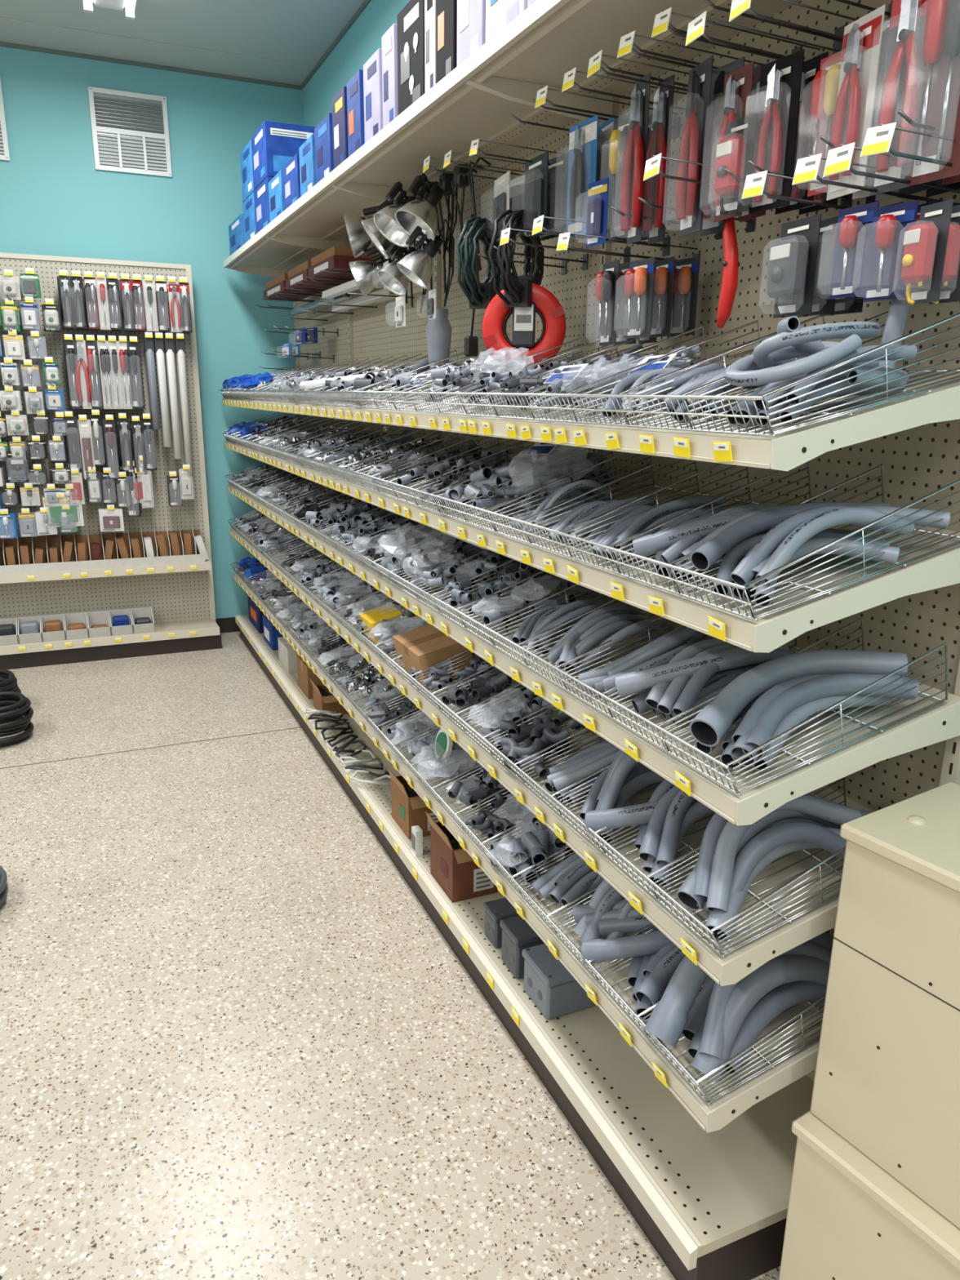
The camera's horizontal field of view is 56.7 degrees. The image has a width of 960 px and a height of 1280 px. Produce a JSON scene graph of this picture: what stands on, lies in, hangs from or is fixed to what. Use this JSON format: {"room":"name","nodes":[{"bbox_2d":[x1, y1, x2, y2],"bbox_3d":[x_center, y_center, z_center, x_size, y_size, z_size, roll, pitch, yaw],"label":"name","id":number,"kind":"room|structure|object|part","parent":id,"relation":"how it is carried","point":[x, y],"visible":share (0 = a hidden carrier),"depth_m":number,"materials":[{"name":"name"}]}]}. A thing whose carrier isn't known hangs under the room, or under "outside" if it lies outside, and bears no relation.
{"room":"hardware store","nodes":[
{"label":"hardware store","id":0,"kind":"room"},
{"bbox_2d":[0,46,303,618],"bbox_3d":[-3.778,-1.465,4.753,6.100,3.350,0.150,-6,17,-23],"label":"wall","id":1,"kind":"structure","parent":0,"point":[54,199],"depth_m":5.23,"materials":[{"name":"teal paint"}]},
{"bbox_2d":[0,78,9,160],"bbox_3d":[-2.762,-2.807,4.740,0.412,0.415,0.024,-6,17,-23],"label":"air vent","id":2,"kind":"object","parent":1,"relation":"in","point":[4,149],"visible":1,"depth_m":4.83,"materials":[{"name":"metal"}]},
{"bbox_2d":[88,86,172,177],"bbox_3d":[-1.989,-2.889,5.071,0.412,0.415,0.024,-6,17,-23],"label":"air vent","id":3,"kind":"object","parent":1,"relation":"in","point":[131,131],"visible":1,"depth_m":5.07,"materials":[{"name":"metal"}]},
{"bbox_2d":[0,41,301,89],"bbox_3d":[-3.795,-3.041,4.207,5.950,0.020,0.012,-6,17,-23],"label":"trim","id":4,"kind":"structure","parent":1,"relation":"attached to","point":[2,43],"depth_m":5.02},
{"bbox_2d":[215,617,239,633],"bbox_3d":[-3.833,0.128,5.088,5.950,0.100,0.012,-6,17,-23],"label":"baseboard","id":5,"kind":"structure","parent":1,"relation":"attached to","point":[225,624],"depth_m":6.00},
{"bbox_2d":[0,0,364,85],"bbox_3d":[-1.639,-1.817,-0.330,6.100,0.100,10.650,-6,17,-23],"label":"ceiling","id":6,"kind":"structure","parent":0,"point":[302,32],"depth_m":4.56,"materials":[{"name":"paint"}]},
{"bbox_2d":[82,0,136,20],"bbox_3d":[-1.433,-2.773,3.493,0.240,0.099,1.450,-6,17,-23],"label":"fluorescent light fixture","id":7,"kind":"object","parent":6,"relation":"attached to","point":[129,6],"visible":1,"depth_m":4.08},
{"bbox_2d":[302,0,409,127],"bbox_3d":[1.093,-0.428,1.232,0.150,3.350,10.500,-6,17,-23],"label":"wall","id":8,"kind":"structure","parent":0,"point":[363,38],"depth_m":4.52,"materials":[{"name":"teal paint"}]},
{"bbox_2d":[0,17,315,68],"bbox_3d":[-3.654,-2.957,3.882,5.938,0.006,0.020,-6,17,-23],"label":"trim","id":9,"kind":"structure","parent":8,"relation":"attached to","point":[1,18],"depth_m":4.70,"materials":[{"name":"paint"}]},
{"bbox_2d":[300,0,371,89],"bbox_3d":[1.041,-2.022,0.750,0.012,0.020,10.488,-6,17,-23],"label":"trim","id":10,"kind":"structure","parent":8,"relation":"attached to","point":[366,2],"depth_m":4.63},
{"bbox_2d":[0,631,780,1279],"bbox_3d":[-1.678,1.507,0.594,6.100,0.100,10.650,-6,17,-23],"label":"floor","id":11,"kind":"structure","parent":0,"point":[237,1042],"depth_m":2.25,"materials":[{"name":"stone"}]},
{"bbox_2d":[0,865,8,908],"bbox_3d":[-1.670,0.786,2.758,0.368,0.137,0.370,-6,17,-23],"label":"coil","id":12,"kind":"object","parent":11,"relation":"on","point":[3,877],"visible":1,"depth_m":2.81,"materials":[{"name":"grey plastic"}]},
{"bbox_2d":[0,668,22,700],"bbox_3d":[-2.490,0.278,4.446,0.370,0.193,0.372,-6,17,-23],"label":"cable coil","id":13,"kind":"object","parent":11,"relation":"on","point":[8,682],"visible":0.45,"depth_m":4.46,"materials":[{"name":"plastic"}]},
{"bbox_2d":[0,691,34,746],"bbox_3d":[-2.254,0.369,4.128,0.333,0.193,0.337,-6,17,-23],"label":"cable coil","id":14,"kind":"object","parent":11,"relation":"on","point":[12,721],"visible":1,"depth_m":4.09,"materials":[{"name":"plastic"}]},
{"bbox_2d":[0,252,222,669],"bbox_3d":[-2.865,-0.952,4.934,2.613,2.285,0.306,-6,17,-23],"label":"display unit","id":15,"kind":"object","parent":11,"relation":"on","point":[180,596],"visible":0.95,"depth_m":5.34,"materials":[{"name":"beige metal"}]},
{"bbox_2d":[0,273,124,538],"bbox_3d":[-3.025,-1.220,4.707,2.007,1.412,0.124,-6,17,-23],"label":"carded electrical parts","id":16,"kind":"object","parent":15,"relation":"attached to","point":[34,523],"visible":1,"depth_m":4.95,"materials":[{"name":"plastic"}]},
{"bbox_2d":[0,606,155,645],"bbox_3d":[-2.991,-0.023,5.088,2.121,0.129,0.144,-6,17,-23],"label":"bins","id":17,"kind":"object","parent":15,"relation":"on","point":[28,629],"visible":1,"depth_m":5.33,"materials":[{"name":"white plastic"}]},
{"bbox_2d":[0,527,208,574],"bbox_3d":[-2.842,-0.480,5.076,2.476,0.200,0.150,-6,17,-23],"label":"bins","id":18,"kind":"object","parent":15,"relation":"on","point":[51,553],"visible":0.94,"depth_m":5.32,"materials":[{"name":"white plastic"}]},
{"bbox_2d":[0,559,211,583],"bbox_3d":[-2.884,-0.327,5.093,2.580,0.115,0.222,-6,17,-23],"label":"shelf","id":19,"kind":"object","parent":15,"relation":"attached to","point":[191,570],"depth_m":5.37,"materials":[{"name":"beige metal"}]},
{"bbox_3d":[-2.876,0.105,5.221,2.610,0.095,0.240,-6,17,-23],"label":"kick plate","id":20,"kind":"part","parent":15,"relation":"part of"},
{"bbox_2d":[56,275,195,516],"bbox_3d":[-2.026,-1.379,5.149,0.742,1.320,0.166,-6,17,-23],"label":"tools","id":21,"kind":"object","parent":15,"relation":"hanging from","point":[100,374],"depth_m":5.07,"materials":[{"name":"plastic"}]},
{"bbox_2d":[143,337,193,475],"bbox_3d":[-1.830,-1.365,5.244,0.218,0.780,0.092,-6,17,-23],"label":"tubes","id":22,"kind":"object","parent":15,"relation":"hanging from","point":[159,346],"visible":1,"depth_m":5.19,"materials":[{"name":"grey plastic"}]},
{"bbox_2d":[218,0,959,1279],"bbox_3d":[-0.378,-0.620,3.518,0.536,2.462,4.925,-6,17,-23],"label":"shelving","id":23,"kind":"object","parent":11,"relation":"on","point":[703,1165],"depth_m":1.80,"materials":[{"name":"beige metal"}]},
{"bbox_2d":[228,213,244,255],"bbox_3d":[-1.264,-2.289,5.093,0.271,0.190,0.432,-6,17,-23],"label":"box","id":24,"kind":"object","parent":23,"relation":"on","point":[236,229],"visible":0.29,"depth_m":4.98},
{"bbox_2d":[240,139,255,243],"bbox_3d":[-1.061,-2.321,4.694,0.326,0.470,0.322,-6,17,-23],"label":"box","id":25,"kind":"object","parent":23,"relation":"on","point":[246,157],"depth_m":4.61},
{"bbox_3d":[-1.062,-2.208,4.726,0.326,0.234,0.322,-6,17,-23],"label":"boxed light fixture","id":26,"kind":"part","parent":25,"relation":"part of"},
{"bbox_2d":[222,372,274,581],"bbox_3d":[-0.599,-0.524,3.732,0.326,1.224,4.358,-6,17,-23],"label":"fittings","id":27,"kind":"object","parent":23,"relation":"on","point":[246,380],"visible":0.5,"depth_m":5.24,"materials":[{"name":"blue"}]},
{"bbox_2d":[247,595,263,633],"bbox_3d":[-1.346,-0.181,5.608,0.172,0.190,0.350,-6,17,-23],"label":"box","id":28,"kind":"object","parent":23,"relation":"on","point":[255,615],"visible":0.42,"depth_m":5.49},
{"bbox_2d":[262,614,283,649],"bbox_3d":[-1.165,-0.055,5.216,0.172,0.160,0.250,-6,17,-23],"label":"box","id":29,"kind":"object","parent":23,"relation":"on","point":[271,634],"visible":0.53,"depth_m":5.10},
{"bbox_2d":[267,169,284,222],"bbox_3d":[-0.832,-2.010,4.092,0.221,0.200,0.282,-6,17,-23],"label":"box","id":30,"kind":"object","parent":23,"relation":"on","point":[276,198],"visible":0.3,"depth_m":4.02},
{"bbox_2d":[251,120,315,234],"bbox_3d":[-0.921,-2.235,4.391,0.326,0.470,0.352,-6,17,-23],"label":"box","id":31,"kind":"object","parent":23,"relation":"on","point":[274,144],"depth_m":4.19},
{"bbox_3d":[-0.923,-2.122,4.422,0.326,0.234,0.352,-6,17,-23],"label":"boxed light fixture","id":32,"kind":"part","parent":31,"relation":"part of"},
{"bbox_2d":[277,636,297,672],"bbox_3d":[-0.978,0.071,4.826,0.181,0.131,0.250,-6,17,-23],"label":"carton","id":33,"kind":"object","parent":23,"relation":"on","point":[286,654],"visible":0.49,"depth_m":4.71,"materials":[{"name":"white cardboard"}]},
{"bbox_2d":[282,152,300,210],"bbox_3d":[-0.703,-1.931,3.810,0.221,0.200,0.282,-6,17,-23],"label":"box","id":34,"kind":"object","parent":23,"relation":"on","point":[291,171],"visible":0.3,"depth_m":3.74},
{"bbox_2d":[282,327,318,358],"bbox_3d":[-1.026,-1.648,4.943,0.116,0.144,0.559,-6,17,-23],"label":"boxes","id":35,"kind":"object","parent":23,"relation":"attached to","point":[305,337],"visible":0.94,"depth_m":4.81,"materials":[{"name":"blue"}]},
{"bbox_2d":[298,133,315,196],"bbox_3d":[-0.586,-1.863,3.554,0.221,0.210,0.222,-6,17,-23],"label":"box","id":36,"kind":"object","parent":23,"relation":"on","point":[307,150],"visible":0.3,"depth_m":3.48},
{"bbox_2d":[296,654,323,698],"bbox_3d":[-0.792,0.171,4.417,0.181,0.161,0.230,-6,17,-23],"label":"carton","id":37,"kind":"object","parent":23,"relation":"on","point":[304,673],"visible":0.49,"depth_m":4.32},
{"bbox_2d":[261,245,377,302],"bbox_3d":[-0.822,-1.816,4.476,0.300,0.098,1.550,-6,17,-23],"label":"boxes","id":38,"kind":"object","parent":23,"relation":"attached to","point":[331,265],"visible":0.83,"depth_m":4.19,"materials":[{"name":"cardboard"}]},
{"bbox_2d":[314,112,333,183],"bbox_3d":[-0.481,-1.803,3.324,0.221,0.220,0.222,-6,17,-23],"label":"box","id":39,"kind":"object","parent":23,"relation":"on","point":[323,131],"visible":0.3,"depth_m":3.25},
{"bbox_2d":[309,678,348,717],"bbox_3d":[-0.672,0.261,4.139,0.196,0.140,0.202,-6,17,-23],"label":"carton","id":40,"kind":"object","parent":23,"relation":"on","point":[323,700],"visible":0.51,"depth_m":4.09,"materials":[{"name":"brown cardboard"}]},
{"bbox_2d":[331,86,348,168],"bbox_3d":[-0.410,-1.758,3.107,0.171,0.250,0.162,-6,17,-23],"label":"box","id":41,"kind":"object","parent":23,"relation":"on","point":[340,116],"visible":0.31,"depth_m":3.05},
{"bbox_2d":[276,279,413,320],"bbox_3d":[-0.681,-1.609,4.225,0.280,0.078,1.810,-6,17,-23],"label":"light fixtures","id":42,"kind":"object","parent":23,"relation":"attached to","point":[341,292],"visible":0.74,"depth_m":4.08,"materials":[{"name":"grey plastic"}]},
{"bbox_2d":[304,707,391,786],"bbox_3d":[-0.566,0.427,3.723,0.151,0.030,0.939,-6,17,-23],"label":"bundles","id":43,"kind":"object","parent":23,"relation":"on","point":[381,775],"visible":0.97,"depth_m":3.65,"materials":[{"name":"white plastic"}]},
{"bbox_2d":[299,369,402,390],"bbox_3d":[-0.487,-0.950,3.257,0.031,0.069,0.701,-11,19,-36],"label":"pvc pipe","id":44,"kind":"object","parent":23,"relation":"on","point":[317,384],"visible":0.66,"depth_m":3.37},
{"bbox_2d":[346,69,364,156],"bbox_3d":[-0.336,-1.712,2.944,0.171,0.250,0.152,-6,17,-23],"label":"box","id":45,"kind":"object","parent":23,"relation":"on","point":[355,94],"visible":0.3,"depth_m":2.88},
{"bbox_2d":[233,358,493,706],"bbox_3d":[-0.714,-0.635,4.151,0.395,1.244,3.491,-6,17,-23],"label":"connectors","id":46,"kind":"object","parent":23,"relation":"on","point":[361,683],"visible":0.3,"depth_m":3.41,"materials":[{"name":"metal"}]},
{"bbox_2d":[363,48,382,142],"bbox_3d":[-0.257,-1.663,2.773,0.171,0.250,0.162,-6,17,-23],"label":"box","id":47,"kind":"object","parent":23,"relation":"on","point":[372,68],"visible":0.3,"depth_m":2.72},
{"bbox_2d":[344,205,402,260],"bbox_3d":[-0.407,-1.456,3.302,0.219,0.272,0.150,-6,17,-23],"label":"work lamp","id":48,"kind":"object","parent":23,"relation":"hanging from","point":[360,242],"visible":0.46,"depth_m":3.22,"materials":[{"name":"metal"}]},
{"bbox_2d":[349,245,401,296],"bbox_3d":[-0.388,-1.338,3.338,0.211,0.267,0.124,-4,16,-16],"label":"work lamp","id":49,"kind":"object","parent":23,"relation":"hanging from","point":[364,273],"visible":0.73,"depth_m":3.28,"materials":[{"name":"metal"}]},
{"bbox_2d":[358,604,407,644],"bbox_3d":[-0.345,-0.059,3.165,0.134,0.100,0.160,-6,17,-23],"label":"carton","id":50,"kind":"object","parent":23,"relation":"on","point":[372,618],"visible":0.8,"depth_m":3.12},
{"bbox_2d":[382,23,398,128],"bbox_3d":[-0.190,-1.631,2.625,0.171,0.270,0.112,-6,17,-23],"label":"box","id":51,"kind":"object","parent":23,"relation":"on","point":[389,39],"visible":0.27,"depth_m":2.57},
{"bbox_2d":[361,200,422,258],"bbox_3d":[-0.308,-1.402,3.084,0.212,0.267,0.144,-6,17,-23],"label":"work lamp","id":52,"kind":"object","parent":23,"relation":"hanging from","point":[380,242],"visible":0.3,"depth_m":3.03,"materials":[{"name":"metal"}]},
{"bbox_2d":[373,180,426,248],"bbox_3d":[-0.247,-1.377,2.900,0.200,0.267,0.142,-6,17,-23],"label":"work lamp","id":53,"kind":"object","parent":23,"relation":"hanging from","point":[384,220],"visible":0.55,"depth_m":2.91,"materials":[{"name":"metal"}]},
{"bbox_2d":[377,240,426,313],"bbox_3d":[-0.256,-1.261,3.042,0.189,0.267,0.114,-6,17,-23],"label":"work lamp","id":54,"kind":"object","parent":23,"relation":"hanging from","point":[389,276],"visible":0.5,"depth_m":3.02,"materials":[{"name":"metal"}]},
{"bbox_2d":[381,260,435,327],"bbox_3d":[-0.269,-1.198,3.049,0.061,0.230,0.494,-7,17,-26],"label":"package","id":55,"kind":"object","parent":23,"relation":"hanging from","point":[400,308],"visible":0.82,"depth_m":3.08,"materials":[{"name":"white plastic"}]},
{"bbox_2d":[396,0,425,115],"bbox_3d":[-0.114,-1.589,2.456,0.171,0.280,0.212,-6,17,-23],"label":"box","id":56,"kind":"object","parent":23,"relation":"on","point":[411,20],"visible":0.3,"depth_m":2.41,"materials":[{"name":"black cardboard"}]},
{"bbox_2d":[404,32,417,94],"bbox_3d":[-0.188,-1.559,2.417,0.001,0.136,0.112,-6,17,-23],"label":"pictures","id":57,"kind":"object","parent":56,"relation":"attached to","point":[415,36],"visible":1,"depth_m":2.42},
{"bbox_2d":[386,766,439,839],"bbox_3d":[-0.190,0.545,3.036,0.200,0.195,0.215,-6,17,-23],"label":"carton","id":58,"kind":"object","parent":23,"relation":"on","point":[409,809],"visible":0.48,"depth_m":2.98,"materials":[{"name":"brown cardboard"}]},
{"bbox_2d":[391,548,438,576],"bbox_3d":[-0.191,-0.242,2.675,0.111,0.074,0.202,-6,17,-23],"label":"plastic bag","id":59,"kind":"object","parent":23,"relation":"in","point":[415,561],"visible":0.98,"depth_m":2.63,"materials":[{"name":"plastic"}]},
{"bbox_2d":[411,825,422,857],"bbox_3d":[-0.203,0.647,2.863,0.024,0.090,0.040,-6,17,-23],"label":"box","id":60,"kind":"object","parent":23,"relation":"on","point":[416,832],"visible":1,"depth_m":2.85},
{"bbox_2d":[395,168,453,259],"bbox_3d":[-0.167,-1.334,2.767,0.195,0.267,0.142,-6,17,-23],"label":"work lamp","id":61,"kind":"object","parent":23,"relation":"hanging from","point":[420,212],"visible":0.94,"depth_m":2.75,"materials":[{"name":"metal"}]},
{"bbox_2d":[396,218,454,306],"bbox_3d":[-0.174,-1.204,2.833,0.188,0.267,0.118,-6,17,-23],"label":"work lamp","id":62,"kind":"object","parent":23,"relation":"hanging from","point":[417,266],"visible":0.97,"depth_m":2.80,"materials":[{"name":"metal"}]},
{"bbox_2d":[424,0,435,93],"bbox_3d":[-0.053,-1.546,2.326,0.171,0.270,0.072,-6,17,-23],"label":"box","id":63,"kind":"object","parent":23,"relation":"on","point":[429,5],"visible":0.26,"depth_m":2.29,"materials":[{"name":"white cardboard"}]},
{"bbox_2d":[392,623,473,687],"bbox_3d":[-0.146,0.038,2.761,0.183,0.134,0.240,-6,17,-23],"label":"carton","id":64,"kind":"object","parent":23,"relation":"on","point":[420,648],"visible":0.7,"depth_m":2.68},
{"bbox_2d":[429,659,453,677],"bbox_3d":[-0.115,0.087,2.652,0.077,0.054,0.001,-6,17,-23],"label":"label","id":65,"kind":"object","parent":64,"relation":"attached to","point":[449,660],"visible":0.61,"depth_m":2.65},
{"bbox_2d":[419,173,457,253],"bbox_3d":[-0.179,-1.455,3.014,0.190,0.267,0.125,-6,17,-23],"label":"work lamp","id":66,"kind":"object","parent":23,"relation":"hanging from","point":[425,178],"visible":0.03,"depth_m":3.00,"materials":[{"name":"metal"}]},
{"bbox_2d":[425,308,452,362],"bbox_3d":[-0.140,-1.035,3.028,0.090,0.170,0.090,-6,17,-23],"label":"bottle","id":67,"kind":"object","parent":23,"relation":"on","point":[438,330],"depth_m":3.00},
{"bbox_2d":[394,157,490,356],"bbox_3d":[-0.163,-1.252,3.032,0.083,0.564,0.783,-6,17,-23],"label":"cords","id":68,"kind":"object","parent":23,"relation":"hanging from","point":[448,180],"visible":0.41,"depth_m":2.77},
{"bbox_2d":[435,728,453,759],"bbox_3d":[-0.110,0.314,2.675,0.037,0.100,0.100,-6,17,-23],"label":"tape roll","id":69,"kind":"object","parent":23,"relation":"in","point":[443,742],"visible":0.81,"depth_m":2.65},
{"bbox_2d":[435,0,457,84],"bbox_3d":[-0.011,-1.525,2.232,0.171,0.280,0.122,-6,17,-23],"label":"box","id":70,"kind":"object","parent":23,"relation":"on","point":[446,10],"visible":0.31,"depth_m":2.20,"materials":[{"name":"black cardboard"}]},
{"bbox_2d":[425,811,498,902],"bbox_3d":[-0.033,0.638,2.668,0.200,0.215,0.215,-6,17,-23],"label":"carton","id":71,"kind":"object","parent":23,"relation":"on","point":[456,873],"visible":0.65,"depth_m":2.62,"materials":[{"name":"brown cardboard"}]},
{"bbox_2d":[440,530,486,549],"bbox_3d":[0.025,-0.286,2.578,0.179,0.031,0.320,-6,17,-23],"label":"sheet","id":72,"kind":"object","parent":23,"relation":"in","point":[440,531],"visible":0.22,"depth_m":2.52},
{"bbox_2d":[457,0,485,66],"bbox_3d":[0.061,-1.483,2.101,0.191,0.270,0.152,-6,17,-23],"label":"box","id":73,"kind":"object","parent":23,"relation":"on","point":[471,14],"visible":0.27,"depth_m":2.07,"materials":[{"name":"white cardboard"}]},
{"bbox_2d":[233,342,713,884],"bbox_3d":[-0.544,-0.518,3.776,0.432,1.259,4.371,-6,17,-23],"label":"fittings","id":74,"kind":"object","parent":23,"relation":"on","point":[538,841],"visible":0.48,"depth_m":2.48,"materials":[{"name":"grey plastic"}]},
{"bbox_2d":[410,353,677,454],"bbox_3d":[0.062,-0.576,2.194,0.169,0.217,1.193,-6,17,-23],"label":"cards","id":75,"kind":"object","parent":74,"relation":"on","point":[568,373],"visible":0.73,"depth_m":1.81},
{"bbox_3d":[0.007,-1.050,2.478,0.070,0.238,0.197,11,18,32],"label":"extension cord coil","id":76,"kind":"part","parent":23,"relation":"part of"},
{"bbox_2d":[482,897,519,947],"bbox_3d":[0.085,0.765,2.429,0.138,0.102,0.083,-6,17,-23],"label":"junction box","id":77,"kind":"object","parent":23,"relation":"on","point":[496,910],"visible":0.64,"depth_m":2.39,"materials":[{"name":"grey plastic"}]},
{"bbox_2d":[485,0,527,42],"bbox_3d":[0.138,-1.430,1.935,0.191,0.260,0.192,-6,17,-23],"label":"box","id":78,"kind":"object","parent":23,"relation":"on","point":[499,13],"visible":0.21,"depth_m":1.93,"materials":[{"name":"white cardboard"}]},
{"bbox_3d":[-0.348,-1.630,3.247,0.432,0.084,4.922,-6,17,-23],"label":"shelf","id":79,"kind":"part","parent":23,"relation":"part of","materials":[{"name":"beige metal"}]},
{"bbox_3d":[-0.391,0.508,3.836,0.468,0.118,4.906,-6,17,-23],"label":"kick plate","id":80,"kind":"part","parent":23,"relation":"part of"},
{"bbox_3d":[0.102,-0.995,2.321,0.070,0.238,0.196,11,18,32],"label":"extension cord coil","id":81,"kind":"part","parent":23,"relation":"part of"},
{"bbox_2d":[499,915,544,978],"bbox_3d":[0.140,0.788,2.313,0.153,0.122,0.103,-6,17,-23],"label":"junction box","id":82,"kind":"object","parent":23,"relation":"on","point":[517,935],"visible":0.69,"depth_m":2.26,"materials":[{"name":"grey plastic"}]},
{"bbox_2d":[482,275,565,369],"bbox_3d":[0.119,-0.848,2.389,0.224,0.242,0.056,2,16,6],"label":"cable","id":83,"kind":"object","parent":23,"relation":"hanging from","point":[551,313],"visible":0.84,"depth_m":2.37,"materials":[{"name":"red plastic"}]},
{"bbox_2d":[230,555,829,1105],"bbox_3d":[-0.424,0.051,3.688,0.454,0.198,4.892,-6,17,-23],"label":"basket","id":84,"kind":"object","parent":23,"relation":"on","point":[786,1051],"depth_m":1.92,"materials":[{"name":"silver metal"}]},
{"bbox_2d":[492,151,568,241],"bbox_3d":[0.106,-1.162,2.365,0.110,0.194,0.324,-7,17,-26],"label":"tools","id":85,"kind":"object","parent":23,"relation":"hanging from","point":[542,190],"visible":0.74,"depth_m":2.29,"materials":[{"name":"grey plastic"}]},
{"bbox_2d":[527,0,536,7],"bbox_3d":[0.223,-1.388,1.747,0.191,0.280,0.192,-6,17,-23],"label":"box","id":86,"kind":"object","parent":23,"relation":"on","point":[530,2],"visible":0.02,"depth_m":1.81,"materials":[{"name":"white cardboard"}]},
{"bbox_3d":[-0.396,0.117,3.719,0.482,0.144,4.920,-6,17,-23],"label":"tilted shelf","id":87,"kind":"part","parent":23,"relation":"part of","materials":[{"name":"beige metal"}]},
{"bbox_2d":[226,509,846,957],"bbox_3d":[-0.420,-0.222,3.612,0.454,0.198,4.892,-6,17,-23],"label":"basket","id":88,"kind":"object","parent":23,"relation":"on","point":[793,900],"depth_m":1.72,"materials":[{"name":"silver metal"}]},
{"bbox_3d":[-0.393,-0.157,3.643,0.482,0.144,4.920,-6,17,-23],"label":"tilted shelf","id":89,"kind":"part","parent":23,"relation":"part of","materials":[{"name":"beige metal"}]},
{"bbox_2d":[522,943,595,1019],"bbox_3d":[0.209,0.826,2.188,0.173,0.117,0.138,-6,17,-23],"label":"junction box","id":90,"kind":"object","parent":23,"relation":"on","point":[553,988],"visible":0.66,"depth_m":2.13,"materials":[{"name":"grey plastic"}]},
{"bbox_2d":[224,462,947,795],"bbox_3d":[-0.417,-0.491,3.537,0.454,0.198,4.892,-6,17,-23],"label":"basket","id":91,"kind":"object","parent":23,"relation":"on","point":[828,747],"depth_m":1.57,"materials":[{"name":"silver metal"}]},
{"bbox_2d":[218,311,959,436],"bbox_3d":[-0.411,-0.997,3.396,0.454,0.198,4.892,-6,17,-23],"label":"basket","id":92,"kind":"object","parent":23,"relation":"on","point":[929,397],"depth_m":1.52,"materials":[{"name":"silver metal"}]},
{"bbox_2d":[222,412,959,621],"bbox_3d":[-0.414,-0.751,3.465,0.454,0.198,4.892,-6,17,-23],"label":"basket","id":93,"kind":"object","parent":23,"relation":"on","point":[810,587],"depth_m":1.60,"materials":[{"name":"silver metal"}]},
{"bbox_3d":[-0.384,-0.931,3.428,0.482,0.144,4.920,-6,17,-23],"label":"tilted shelf","id":94,"kind":"part","parent":23,"relation":"part of","materials":[{"name":"beige metal"}]},
{"bbox_2d":[566,115,615,238],"bbox_3d":[0.243,-1.072,2.069,0.112,0.244,0.123,-6,17,-23],"label":"tool","id":95,"kind":"object","parent":23,"relation":"hanging from","point":[588,142],"depth_m":2.05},
{"bbox_3d":[-0.387,-0.686,3.496,0.482,0.144,4.920,-6,17,-23],"label":"tilted shelf","id":96,"kind":"part","parent":23,"relation":"part of","materials":[{"name":"beige metal"}]},
{"bbox_3d":[-0.390,-0.425,3.568,0.482,0.144,4.920,-6,17,-23],"label":"tilted shelf","id":97,"kind":"part","parent":23,"relation":"part of","materials":[{"name":"beige metal"}]},
{"bbox_2d":[586,72,675,247],"bbox_3d":[0.314,-1.010,1.901,0.159,0.314,0.196,-6,17,-23],"label":"tools","id":98,"kind":"object","parent":23,"relation":"hanging from","point":[637,135],"visible":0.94,"depth_m":1.86,"materials":[{"name":"plastic"}]},
{"bbox_2d":[716,217,739,328],"bbox_3d":[0.464,-0.702,1.651,0.032,0.232,0.041,-6,17,-23],"label":"fuse puller","id":99,"kind":"object","parent":23,"relation":"hanging from","point":[731,264],"visible":0.85,"depth_m":1.64,"materials":[{"name":"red plastic"}]},
{"bbox_2d":[510,344,950,1081],"bbox_3d":[0.381,0.059,1.781,0.434,1.203,0.895,-5,17,-20],"label":"conduit","id":100,"kind":"object","parent":23,"relation":"on","point":[773,692],"visible":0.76,"depth_m":1.54,"materials":[{"name":"plastic"}]},
{"bbox_2d":[675,48,838,237],"bbox_3d":[0.482,-0.903,1.600,0.170,0.294,0.296,-6,17,-23],"label":"tools","id":101,"kind":"object","parent":23,"relation":"hanging from","point":[780,95],"visible":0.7,"depth_m":1.55,"materials":[{"name":"plastic"}]},
{"bbox_2d":[714,112,863,318],"bbox_3d":[0.519,-0.721,1.522,0.179,0.334,0.229,-6,17,-23],"label":"packaged multimeters","id":102,"kind":"object","parent":23,"relation":"hanging from","point":[801,264],"depth_m":1.48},
{"bbox_3d":[0.505,-0.451,1.290,0.324,0.165,0.161,-6,17,-23],"label":"nonmetallic conduit coil","id":103,"kind":"part","parent":23,"relation":"part of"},
{"bbox_2d":[807,4,922,200],"bbox_3d":[0.581,-0.817,1.380,0.163,0.248,0.164,-6,17,-23],"label":"pliers","id":104,"kind":"object","parent":23,"relation":"hanging from","point":[847,86],"depth_m":1.34,"materials":[{"name":"plastic"}]},
{"bbox_2d":[829,199,959,305],"bbox_3d":[0.620,-0.585,1.347,0.159,0.167,0.259,-6,17,-23],"label":"packaged voltage testers","id":105,"kind":"object","parent":23,"relation":"hanging from","point":[910,250],"depth_m":1.29,"materials":[{"name":"plastic"}]},
{"bbox_2d":[869,0,959,197],"bbox_3d":[0.648,-0.782,1.239,0.164,0.278,0.162,-6,17,-23],"label":"tools","id":106,"kind":"object","parent":23,"relation":"hanging from","point":[922,75],"depth_m":1.23,"materials":[{"name":"plastic"}]},
{"bbox_2d":[778,1110,959,1279],"bbox_3d":[0.859,1.062,1.302,0.336,0.436,0.766,-9,18,-32],"label":"storage cabinet","id":107,"kind":"object","parent":11,"relation":"on","point":[848,1218],"visible":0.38,"depth_m":1.40,"materials":[{"name":"metal"}]},
{"bbox_2d":[810,782,959,1228],"bbox_3d":[0.872,0.597,1.182,0.296,0.536,0.766,-9,18,-32],"label":"storage cabinet","id":108,"kind":"object","parent":107,"relation":"on","point":[886,1081],"visible":1,"depth_m":1.32,"materials":[{"name":"metal"}]},
{"bbox_2d":[595,256,700,346],"bbox_3d":[0.354,-0.764,2.003,0.162,0.188,0.222,-6,17,-23],"label":"screwdriver","id":109,"kind":"object","parent":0,"point":[646,300],"depth_m":1.96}
]}

